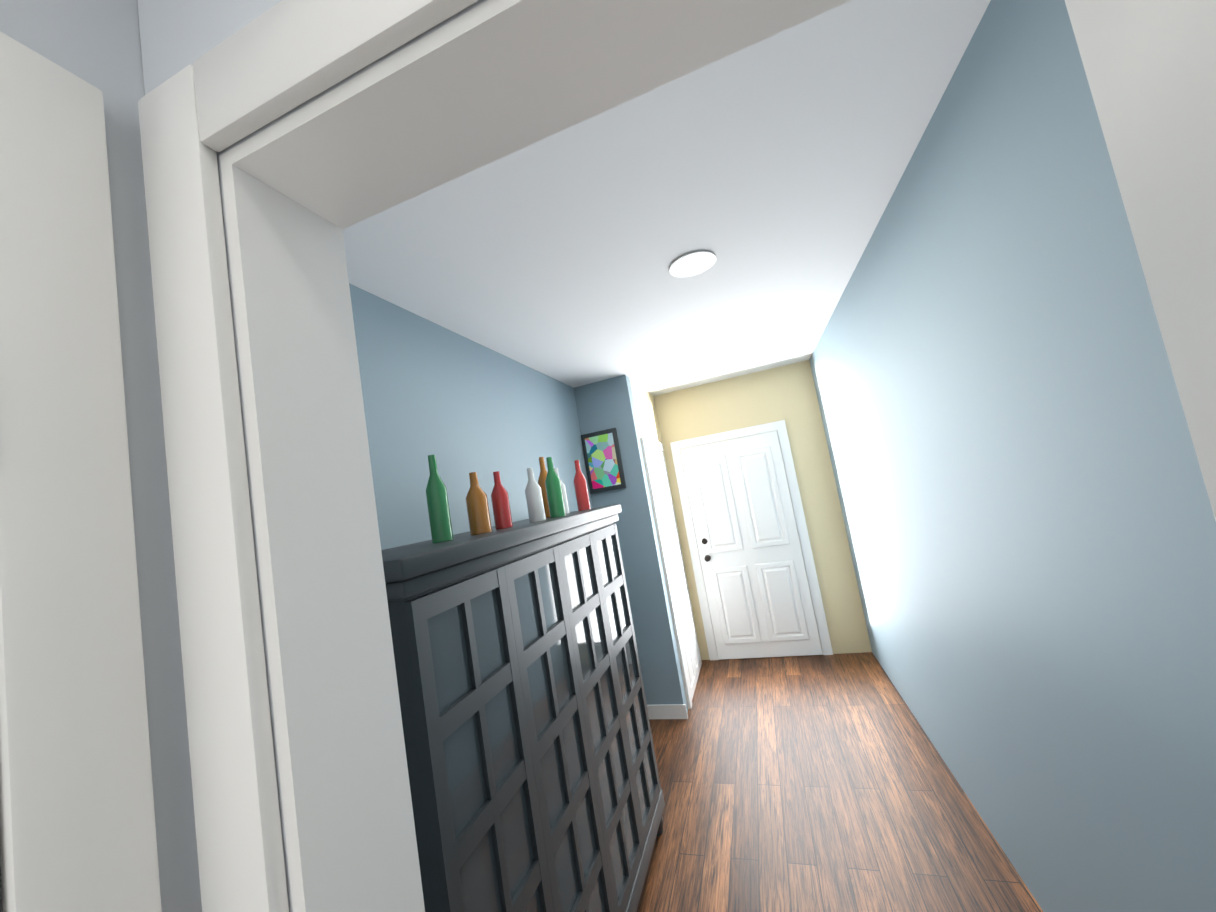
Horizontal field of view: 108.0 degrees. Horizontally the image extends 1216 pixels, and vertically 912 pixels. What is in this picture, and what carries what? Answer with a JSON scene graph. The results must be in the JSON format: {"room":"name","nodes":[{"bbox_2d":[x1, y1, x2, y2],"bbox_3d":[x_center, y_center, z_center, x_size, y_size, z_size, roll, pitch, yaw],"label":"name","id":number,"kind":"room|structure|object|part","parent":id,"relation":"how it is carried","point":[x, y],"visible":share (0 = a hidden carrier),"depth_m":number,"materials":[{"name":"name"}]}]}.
{"room":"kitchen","nodes":[
{"label":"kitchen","id":0,"kind":"room"},
{"bbox_2d":[0,0,201,911],"bbox_3d":[-0.929,0.570,0.133,0.965,2.620,1.090,-11,-5,17],"label":"wall","id":1,"kind":"structure","parent":0,"point":[96,43],"depth_m":0.42,"materials":[{"name":"white paint"}]},
{"bbox_2d":[0,31,161,911],"bbox_3d":[-0.322,0.713,0.294,0.018,2.165,0.075,-11,-5,17],"label":"door frame","id":2,"kind":"structure","parent":1,"relation":"attached to","point":[77,825],"depth_m":0.35,"materials":[{"name":"white wood"}]},
{"bbox_2d":[137,0,292,911],"bbox_3d":[-0.277,0.486,0.432,0.104,2.620,0.120,-11,-5,17],"label":"wall","id":3,"kind":"structure","parent":0,"point":[174,38],"depth_m":0.45,"materials":[{"name":"white paint"}]},
{"bbox_2d":[205,0,487,155],"bbox_3d":[-0.066,-0.617,0.401,0.720,0.530,0.120,-11,-5,17],"label":"wall","id":4,"kind":"structure","parent":0,"point":[226,19],"depth_m":0.42,"materials":[{"name":"white paint"}]},
{"bbox_2d":[138,65,288,911],"bbox_3d":[-0.252,0.701,0.344,0.085,2.175,0.017,-11,-5,17],"label":"trim","id":5,"kind":"structure","parent":4,"relation":"attached to","point":[241,864],"depth_m":0.39,"materials":[{"name":"white wood"}]},
{"bbox_2d":[193,0,478,151],"bbox_3d":[-0.050,-0.400,0.316,0.720,0.085,0.017,-11,-5,17],"label":"trim","id":6,"kind":"structure","parent":4,"relation":"attached to","point":[279,59],"depth_m":0.38,"materials":[{"name":"white"}]},
{"bbox_2d":[220,0,1215,911],"bbox_3d":[0.153,0.670,0.285,0.720,2.090,0.120,-11,-5,17],"label":"door frame","id":7,"kind":"structure","parent":4,"relation":"attached to","point":[350,834],"depth_m":0.40,"materials":[{"name":"white wood"}]},
{"bbox_2d":[349,283,592,549],"bbox_3d":[-0.577,0.690,2.130,0.120,2.620,2.929,-11,-5,17],"label":"wall","id":8,"kind":"structure","parent":0,"point":[460,407],"depth_m":1.98,"materials":[{"name":"blue paint"}]},
{"bbox_2d":[574,375,687,712],"bbox_3d":[0.109,0.699,3.511,0.570,2.620,0.119,-11,-5,17],"label":"wall","id":9,"kind":"structure","parent":0,"point":[605,404],"depth_m":3.41,"materials":[{"name":"blue paint"}]},
{"bbox_2d":[581,428,625,493],"bbox_3d":[-0.039,0.040,3.500,0.295,0.480,0.034,-11,-5,17],"label":"picture frame","id":10,"kind":"object","parent":9,"relation":"attached to","point":[603,461],"visible":1,"depth_m":3.48,"materials":[{"name":"grey paint"}]},
{"bbox_2d":[647,704,687,718],"bbox_3d":[0.361,1.921,3.314,0.464,0.100,0.014,-11,-5,17],"label":"baseboard","id":11,"kind":"structure","parent":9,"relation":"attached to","point":[669,711],"depth_m":3.28,"materials":[{"name":"white wood"}]},
{"bbox_2d":[630,378,701,708],"bbox_3d":[0.483,0.674,3.942,0.120,2.620,0.929,-11,-5,17],"label":"wall","id":12,"kind":"structure","parent":0,"point":[646,413],"depth_m":3.94,"materials":[{"name":"beige paint"}]},
{"bbox_2d":[645,438,663,451],"bbox_3d":[0.419,-0.096,3.983,0.019,0.080,0.740,-11,-5,17],"label":"trim","id":13,"kind":"structure","parent":12,"relation":"attached to","point":[654,445],"depth_m":3.94,"materials":[{"name":"white wood"}]},
{"bbox_2d":[641,437,691,708],"bbox_3d":[0.461,0.893,3.504,0.019,2.120,0.080,-11,-5,17],"label":"trim","id":14,"kind":"structure","parent":12,"relation":"attached to","point":[668,580],"depth_m":3.48,"materials":[{"name":"white wood"}]},
{"bbox_2d":[647,449,696,698],"bbox_3d":[0.537,0.940,3.714,0.017,2.020,0.360,-11,-5,17],"label":"closet doors","id":15,"kind":"structure","parent":12,"relation":"in","point":[674,579],"depth_m":3.70,"materials":[{"name":"white wood"}]},
{"bbox_2d":[656,451,701,679],"bbox_3d":[0.652,0.952,4.066,0.017,2.020,0.360,-11,-5,17],"label":"closet doors","id":16,"kind":"structure","parent":12,"relation":"in","point":[680,564],"depth_m":4.04,"materials":[{"name":"white wood"}]},
{"bbox_2d":[342,0,990,395],"bbox_3d":[-0.671,-0.900,-0.612,4.600,0.050,11.800,-11,-5,17],"label":"ceiling","id":17,"kind":"structure","parent":0,"point":[768,172],"depth_m":1.48,"materials":[{"name":"white paint"}]},
{"bbox_2d":[669,251,715,276],"bbox_3d":[0.361,-0.820,1.890,0.200,0.010,0.200,-11,-5,17],"label":"recessed light","id":18,"kind":"object","parent":17,"relation":"in","point":[711,256],"depth_m":1.89,"materials":[{"name":"white plastic"}]},
{"bbox_3d":[0.361,-0.823,1.890,0.146,0.002,0.146,-11,-5,17],"label":"recessed ceiling light lens","id":19,"kind":"part","parent":18,"relation":"part of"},
{"bbox_2d":[654,360,871,659],"bbox_3d":[1.591,0.503,4.137,2.140,2.620,0.119,-11,-5,17],"label":"wall","id":20,"kind":"structure","parent":0,"point":[787,394],"depth_m":4.05,"materials":[{"name":"beige paint"}]},
{"bbox_2d":[680,431,822,659],"bbox_3d":[1.307,0.845,4.138,0.910,2.025,0.029,-11,-5,17],"label":"front door","id":21,"kind":"structure","parent":20,"relation":"in","point":[749,556],"depth_m":4.11,"materials":[{"name":"white wood"}]},
{"bbox_2d":[691,447,808,643],"bbox_3d":[1.273,0.844,4.097,0.778,1.750,0.071,-11,-5,17],"label":"panels","id":22,"kind":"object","parent":21,"relation":"attached to","point":[779,587],"depth_m":4.11,"materials":[{"name":"white wood"}]},
{"bbox_3d":[0.946,0.975,4.199,0.056,0.056,0.070,-11,-5,17],"label":"knob","id":23,"kind":"part","parent":22,"relation":"part of","materials":[{"name":"brown metal"}]},
{"bbox_3d":[1.037,0.462,4.219,0.330,0.900,0.011,-11,-5,17],"label":"panel","id":24,"kind":"part","parent":22,"relation":"part of","materials":[{"name":"white wood"}]},
{"bbox_3d":[1.196,1.395,4.135,0.330,0.700,0.011,-11,-5,17],"label":"panel","id":25,"kind":"part","parent":22,"relation":"part of","materials":[{"name":"white wood"}]},
{"bbox_3d":[1.421,0.386,4.096,0.330,0.900,0.011,-11,-5,17],"label":"panel","id":26,"kind":"part","parent":22,"relation":"part of","materials":[{"name":"white wood"}]},
{"bbox_3d":[1.579,1.319,4.012,0.330,0.700,0.011,-11,-5,17],"label":"panel","id":27,"kind":"part","parent":22,"relation":"part of","materials":[{"name":"white wood"}]},
{"bbox_2d":[670,420,832,659],"bbox_3d":[1.303,0.808,4.148,1.080,2.120,0.017,-11,-5,17],"label":"door frame","id":28,"kind":"structure","parent":20,"relation":"attached to","point":[824,636],"depth_m":4.16,"materials":[{"name":"white wood"}]},
{"bbox_2d":[637,652,1042,911],"bbox_3d":[-0.226,1.722,-0.848,4.600,0.050,11.800,-11,-5,17],"label":"floor","id":29,"kind":"structure","parent":0,"point":[817,783],"depth_m":2.22,"materials":[{"name":"brown wood"}]},
{"bbox_2d":[384,556,568,911],"bbox_3d":[-0.465,1.123,1.154,0.502,1.560,0.415,-11,-5,17],"label":"base cabinet","id":30,"kind":"object","parent":29,"relation":"on","point":[534,781],"depth_m":1.07,"materials":[{"name":"grey paint"}]},
{"bbox_3d":[-0.266,0.990,1.072,0.004,1.260,0.295,-11,-5,17],"label":"glass","id":31,"kind":"part","parent":30,"relation":"part of","materials":[{"name":"grey"}]},
{"bbox_3d":[-0.424,0.354,1.738,0.515,0.040,1.560,-11,-5,17],"label":"cornice","id":32,"kind":"part","parent":30,"relation":"part of","materials":[{"name":"grey paint"}]},
{"bbox_3d":[-0.422,0.308,1.739,0.535,0.050,1.600,-11,-5,17],"label":"cornice","id":33,"kind":"part","parent":30,"relation":"part of","materials":[{"name":"grey paint"}]},
{"bbox_2d":[389,536,624,911],"bbox_3d":[-0.355,1.135,1.491,0.502,1.560,0.455,-11,-5,17],"label":"base cabinet","id":34,"kind":"object","parent":29,"relation":"on","point":[580,802],"depth_m":1.50,"materials":[{"name":"grey paint"}]},
{"bbox_3d":[-0.149,1.002,1.428,0.004,1.260,0.295,-11,-5,17],"label":"glass","id":35,"kind":"part","parent":34,"relation":"part of","materials":[{"name":"grey"}]},
{"bbox_2d":[465,524,652,911],"bbox_3d":[-0.238,1.147,1.847,0.502,1.560,0.455,-11,-5,17],"label":"base cabinet","id":36,"kind":"object","parent":29,"relation":"on","point":[594,610],"depth_m":1.85,"materials":[{"name":"grey paint"}]},
{"bbox_3d":[-0.033,1.015,1.784,0.004,1.260,0.295,-11,-5,17],"label":"glass","id":37,"kind":"part","parent":36,"relation":"part of","materials":[{"name":"grey"}]},
{"bbox_2d":[509,520,664,846],"bbox_3d":[-0.128,1.159,2.184,0.502,1.560,0.415,-11,-5,17],"label":"base cabinet","id":38,"kind":"object","parent":29,"relation":"on","point":[652,791],"depth_m":2.18,"materials":[{"name":"grey paint"}]},
{"bbox_2d":[426,455,452,542],"bbox_3d":[-0.523,0.128,1.349,0.059,0.266,0.059,-10,-5,3],"label":"bottle","id":39,"kind":"object","parent":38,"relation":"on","point":[436,490],"depth_m":1.32,"materials":[{"name":"green glass"}]},
{"bbox_2d":[465,472,501,534],"bbox_3d":[-0.442,0.157,1.489,0.068,0.207,0.068,-10,-5,3],"label":"bottle","id":40,"kind":"object","parent":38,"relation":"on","point":[476,498],"depth_m":1.47,"materials":[{"name":"orange glass"}]},
{"bbox_2d":[494,471,512,528],"bbox_3d":[-0.393,0.159,1.610,0.060,0.208,0.060,-10,-5,3],"label":"bottle","id":41,"kind":"object","parent":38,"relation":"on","point":[504,510],"depth_m":1.59,"materials":[{"name":"red glass"}]},
{"bbox_2d":[525,459,553,522],"bbox_3d":[-0.295,0.153,1.752,0.062,0.213,0.062,-10,-5,3],"label":"bottle","id":42,"kind":"object","parent":38,"relation":"on","point":[546,495],"depth_m":1.74,"materials":[{"name":"white glass"}]},
{"bbox_2d":[539,457,569,517],"bbox_3d":[-0.234,0.132,1.899,0.066,0.259,0.066,-10,-5,3],"label":"bottle","id":43,"kind":"object","parent":38,"relation":"on","point":[559,504],"depth_m":1.88,"materials":[{"name":"green glass"}]},
{"bbox_2d":[574,460,590,510],"bbox_3d":[-0.145,0.152,2.325,0.065,0.265,0.065,-7,-6,-27],"label":"bottle","id":44,"kind":"object","parent":38,"relation":"on","point":[580,484],"depth_m":2.30,"materials":[{"name":"red glass"}]},
{"bbox_3d":[0.084,1.027,2.141,0.004,1.260,0.295,-11,-5,17],"label":"glass","id":45,"kind":"part","parent":38,"relation":"part of","materials":[{"name":"grey"}]},
{"bbox_2d":[809,0,1215,911],"bbox_3d":[1.496,0.328,2.016,0.120,2.620,3.979,-11,-5,17],"label":"wall","id":46,"kind":"structure","parent":0,"point":[1027,512],"depth_m":1.12,"materials":[{"name":"blue paint"}]}
]}

